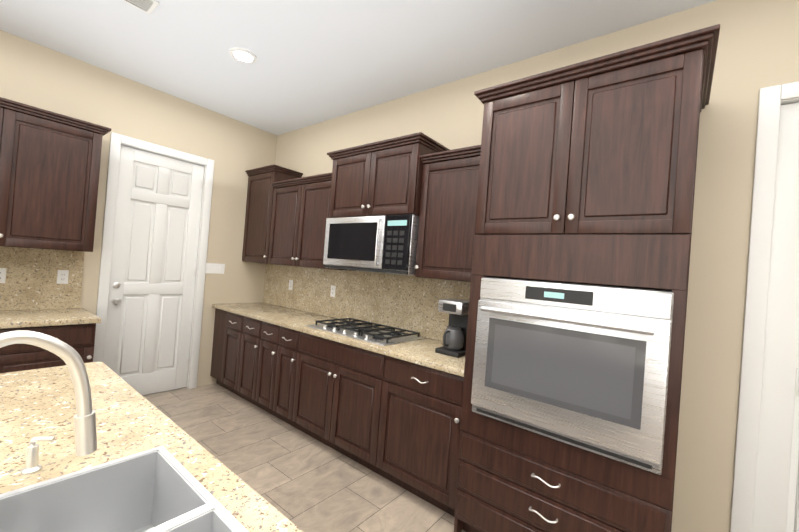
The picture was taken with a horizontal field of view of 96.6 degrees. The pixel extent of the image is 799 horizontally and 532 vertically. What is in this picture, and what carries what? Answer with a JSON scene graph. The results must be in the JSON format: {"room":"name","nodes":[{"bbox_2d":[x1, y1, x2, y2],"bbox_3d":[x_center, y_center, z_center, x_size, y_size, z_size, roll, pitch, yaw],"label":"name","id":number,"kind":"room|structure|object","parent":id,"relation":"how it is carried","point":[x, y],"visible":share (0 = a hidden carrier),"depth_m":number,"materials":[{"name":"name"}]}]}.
{"room":"kitchen","nodes":[
{"label":"kitchen","id":0,"kind":"room"},
{"bbox_2d":[0,30,276,388],"bbox_3d":[-2.889,-0.245,3.087,0.120,3.050,4.010,4,-1,38],"label":"wall","id":1,"kind":"structure","parent":0,"point":[39,76],"depth_m":3.57,"materials":[{"name":"beige paint"}]},
{"bbox_2d":[0,97,111,251],"bbox_3d":[-2.919,-0.663,2.608,0.381,1.030,1.142,4,-1,38],"label":"upper cabinet","id":2,"kind":"object","parent":1,"relation":"attached to","point":[49,170],"visible":1,"depth_m":2.69,"materials":[{"name":"brown wood"}]},
{"bbox_2d":[103,145,203,394],"bbox_3d":[-2.456,0.095,3.596,0.108,2.420,0.750,4,-1,38],"label":"back door","id":3,"kind":"structure","parent":1,"relation":"in","point":[152,277],"depth_m":3.58,"materials":[{"name":"white wood"}]},
{"bbox_2d":[93,132,213,388],"bbox_3d":[-2.476,0.058,3.615,0.136,2.515,0.910,4,-1,38],"label":"door frame","id":4,"kind":"structure","parent":1,"relation":"attached to","point":[117,141],"depth_m":3.48,"materials":[{"name":"white wood"}]},
{"bbox_2d":[206,263,224,273],"bbox_3d":[-2.080,0.028,4.019,0.010,0.116,0.203,4,-1,38],"label":"light switch","id":5,"kind":"object","parent":1,"relation":"attached to","point":[214,268],"visible":1,"depth_m":4.01,"materials":[{"name":"white plastic"}]},
{"bbox_2d":[142,383,465,531],"bbox_3d":[-3.925,1.216,0.545,14.420,0.060,9.120,4,-1,38],"label":"floor","id":6,"kind":"structure","parent":0,"point":[302,481],"depth_m":2.51,"materials":[{"name":"tile"}]},
{"bbox_2d":[0,323,95,372],"bbox_3d":[-2.937,0.834,2.494,0.655,0.880,1.100,4,-1,38],"label":"base cabinet","id":7,"kind":"object","parent":6,"relation":"on","point":[79,339],"visible":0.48,"depth_m":2.54,"materials":[{"name":"brown wood"}]},
{"bbox_2d":[0,246,100,328],"bbox_3d":[-2.883,0.127,2.510,0.644,0.537,1.123,4,-1,38],"label":"countertop","id":8,"kind":"structure","parent":7,"relation":"on","point":[33,293],"depth_m":2.87,"materials":[{"name":"stone"}]},
{"bbox_2d":[0,268,6,282],"bbox_3d":[-3.079,0.073,2.737,0.010,0.116,0.070,4,-1,38],"label":"electrical outlet","id":9,"kind":"object","parent":8,"relation":"attached to","point":[2,275],"visible":1,"depth_m":2.75,"materials":[{"name":"white plastic"}]},
{"bbox_2d":[57,270,68,283],"bbox_3d":[-2.856,0.092,3.019,0.010,0.116,0.070,4,-1,38],"label":"electrical outlet","id":10,"kind":"object","parent":8,"relation":"attached to","point":[62,276],"visible":1,"depth_m":3.02,"materials":[{"name":"white plastic"}]},
{"bbox_2d":[0,362,302,531],"bbox_3d":[-0.963,0.946,0.472,2.350,0.920,1.310,4,-1,38],"label":"kitchen island","id":11,"kind":"object","parent":6,"relation":"on","point":[130,420],"visible":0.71,"depth_m":1.04,"materials":[{"name":"beige stone"}]},
{"bbox_2d":[0,330,96,474],"bbox_3d":[-0.771,0.302,0.687,0.407,0.396,0.249,4,-1,38],"label":"faucet","id":12,"kind":"object","parent":11,"relation":"on","point":[84,421],"visible":1,"depth_m":0.68,"materials":[{"name":"silver metal"}]},
{"bbox_2d":[0,446,247,531],"bbox_3d":[-0.520,0.618,0.654,0.684,0.204,0.354,4,-1,38],"label":"sink","id":13,"kind":"object","parent":11,"relation":"in","point":[160,489],"visible":1,"depth_m":0.87,"materials":[{"name":"white ceramic"}]},
{"bbox_2d":[210,308,225,383],"bbox_3d":[-1.806,0.933,4.161,0.356,0.880,0.620,4,-1,38],"label":"base cabinet","id":14,"kind":"object","parent":6,"relation":"on","point":[217,336],"depth_m":3.98,"materials":[{"name":"brown wood"}]},
{"bbox_2d":[212,264,470,376],"bbox_3d":[-0.652,0.301,3.274,3.196,0.537,0.644,4,-1,38],"label":"countertop","id":15,"kind":"structure","parent":14,"relation":"on","point":[410,303],"depth_m":3.28,"materials":[{"name":"stone"}]},
{"bbox_2d":[289,280,292,289],"bbox_3d":[-1.268,0.221,4.148,0.070,0.116,0.010,4,-1,38],"label":"electrical outlet","id":16,"kind":"object","parent":15,"relation":"attached to","point":[290,284],"visible":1,"depth_m":4.14,"materials":[{"name":"white plastic"}]},
{"bbox_2d":[330,285,335,296],"bbox_3d":[-0.691,0.261,3.687,0.070,0.116,0.010,4,-1,38],"label":"electrical outlet","id":17,"kind":"object","parent":15,"relation":"attached to","point":[332,293],"visible":1,"depth_m":3.68,"materials":[{"name":"white plastic"}]},
{"bbox_2d":[306,318,423,345],"bbox_3d":[-0.296,0.530,2.968,0.880,0.048,0.510,4,-1,38],"label":"cooktop","id":18,"kind":"object","parent":15,"relation":"in","point":[366,331],"visible":1,"depth_m":2.86,"materials":[{"name":"silver metal"}]},
{"bbox_2d":[435,299,468,357],"bbox_3d":[0.381,0.418,2.443,0.184,0.364,0.273,4,-1,38],"label":"coffee maker","id":19,"kind":"object","parent":15,"relation":"on","point":[455,337],"visible":0.88,"depth_m":2.38,"materials":[{"name":"black"}]},
{"bbox_2d":[218,311,237,391],"bbox_3d":[-1.549,0.950,3.956,0.418,0.880,0.620,4,-1,38],"label":"base cabinet","id":20,"kind":"object","parent":6,"relation":"on","point":[229,322],"depth_m":3.79,"materials":[{"name":"brown wood"}]},
{"bbox_2d":[233,315,253,401],"bbox_3d":[-1.299,0.968,3.757,0.464,0.880,0.620,4,-1,38],"label":"base cabinet","id":21,"kind":"object","parent":6,"relation":"on","point":[244,346],"depth_m":3.59,"materials":[{"name":"brown wood"}]},
{"bbox_2d":[250,319,273,410],"bbox_3d":[-1.047,0.985,3.556,0.420,0.880,0.620,4,-1,38],"label":"base cabinet","id":22,"kind":"object","parent":6,"relation":"on","point":[263,331],"depth_m":3.38,"materials":[{"name":"brown wood"}]},
{"bbox_2d":[266,325,293,421],"bbox_3d":[-0.814,1.001,3.371,0.416,0.880,0.620,4,-1,38],"label":"base cabinet","id":23,"kind":"object","parent":6,"relation":"on","point":[280,346],"depth_m":3.19,"materials":[{"name":"brown wood"}]},
{"bbox_2d":[286,330,373,466],"bbox_3d":[-0.322,1.035,2.979,1.084,0.880,0.620,4,-1,38],"label":"base cabinet","id":24,"kind":"object","parent":6,"relation":"on","point":[328,390],"depth_m":2.75,"materials":[{"name":"brown wood"}]},
{"bbox_2d":[366,352,463,516],"bbox_3d":[0.278,1.076,2.500,0.694,0.880,0.620,4,-1,38],"label":"base cabinet","id":25,"kind":"object","parent":6,"relation":"on","point":[395,421],"depth_m":2.25,"materials":[{"name":"brown wood"}]},
{"bbox_2d":[454,24,719,531],"bbox_3d":[0.953,0.310,1.953,1.034,2.500,0.721,4,-1,38],"label":"tall cabinet","id":26,"kind":"object","parent":6,"relation":"on","point":[587,171],"visible":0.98,"depth_m":1.65,"materials":[{"name":"brown wood"}]},
{"bbox_2d":[471,277,673,474],"bbox_3d":[0.924,0.463,1.903,0.831,0.738,0.760,4,-1,38],"label":"wall oven","id":27,"kind":"object","parent":26,"relation":"in","point":[584,366],"visible":1,"depth_m":1.59,"materials":[{"name":"silver metal"}]},
{"bbox_2d":[0,0,716,134],"bbox_3d":[-3.691,-1.906,0.571,14.420,0.100,9.120,4,-1,38],"label":"ceiling","id":28,"kind":"structure","parent":0,"point":[318,61],"depth_m":2.57,"materials":[{"name":"white paint"}]},
{"bbox_2d":[123,0,158,13],"bbox_3d":[-1.714,-1.687,2.171,0.180,0.013,0.380,4,-1,38],"label":"ceiling vent","id":29,"kind":"object","parent":28,"relation":"in","point":[148,6],"visible":0.98,"depth_m":2.28,"materials":[{"name":"white metal"}]},
{"bbox_2d":[229,47,256,63],"bbox_3d":[-1.224,-1.646,2.789,0.200,0.012,0.200,4,-1,38],"label":"recessed light","id":30,"kind":"object","parent":28,"relation":"in","point":[243,55],"visible":1,"depth_m":2.78,"materials":[{"name":"white"}]},
{"bbox_2d":[275,0,798,531],"bbox_3d":[1.488,0.075,2.083,8.000,3.050,0.120,4,-1,38],"label":"wall","id":31,"kind":"structure","parent":0,"point":[757,48],"depth_m":1.89,"materials":[{"name":"beige paint"}]},
{"bbox_2d":[242,164,302,263],"bbox_3d":[-1.519,-0.570,4.188,0.606,1.080,0.381,4,-1,38],"label":"upper cabinet","id":32,"kind":"object","parent":31,"relation":"attached to","point":[258,217],"visible":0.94,"depth_m":4.06,"materials":[{"name":"brown wood"}]},
{"bbox_2d":[268,172,355,270],"bbox_3d":[-0.919,-0.431,3.703,1.027,0.885,0.381,4,-1,38],"label":"upper cabinet","id":33,"kind":"object","parent":31,"relation":"attached to","point":[300,210],"visible":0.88,"depth_m":3.57,"materials":[{"name":"brown wood"}]},
{"bbox_2d":[327,132,449,217],"bbox_3d":[-0.137,-0.693,3.063,1.042,0.585,0.441,4,-1,38],"label":"upper cabinet","id":34,"kind":"object","parent":31,"relation":"attached to","point":[382,178],"visible":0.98,"depth_m":2.85,"materials":[{"name":"brown wood"}]},
{"bbox_2d":[323,214,418,274],"bbox_3d":[-0.185,-0.174,3.047,0.948,0.448,0.471,4,-1,38],"label":"microwave","id":35,"kind":"object","parent":34,"relation":"attached to","point":[385,244],"visible":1,"depth_m":2.82,"materials":[{"name":"silver metal"}]},
{"bbox_2d":[415,145,480,281],"bbox_3d":[0.483,-0.344,2.587,0.634,0.905,0.381,4,-1,38],"label":"upper cabinet","id":36,"kind":"object","parent":31,"relation":"attached to","point":[447,214],"visible":0.71,"depth_m":2.51,"materials":[{"name":"brown wood"}]},
{"bbox_2d":[730,81,798,531],"bbox_3d":[2.138,0.388,1.535,0.960,2.515,0.136,4,-1,38],"label":"door frame","id":37,"kind":"structure","parent":31,"relation":"attached to","point":[749,405],"depth_m":1.76,"materials":[{"name":"white wood"}]},
{"bbox_2d":[752,102,798,531],"bbox_3d":[2.117,0.422,1.512,0.800,2.420,0.108,4,-1,38],"label":"door","id":38,"kind":"structure","parent":31,"relation":"in","point":[776,502],"depth_m":1.74,"materials":[{"name":"white wood"}]}
]}

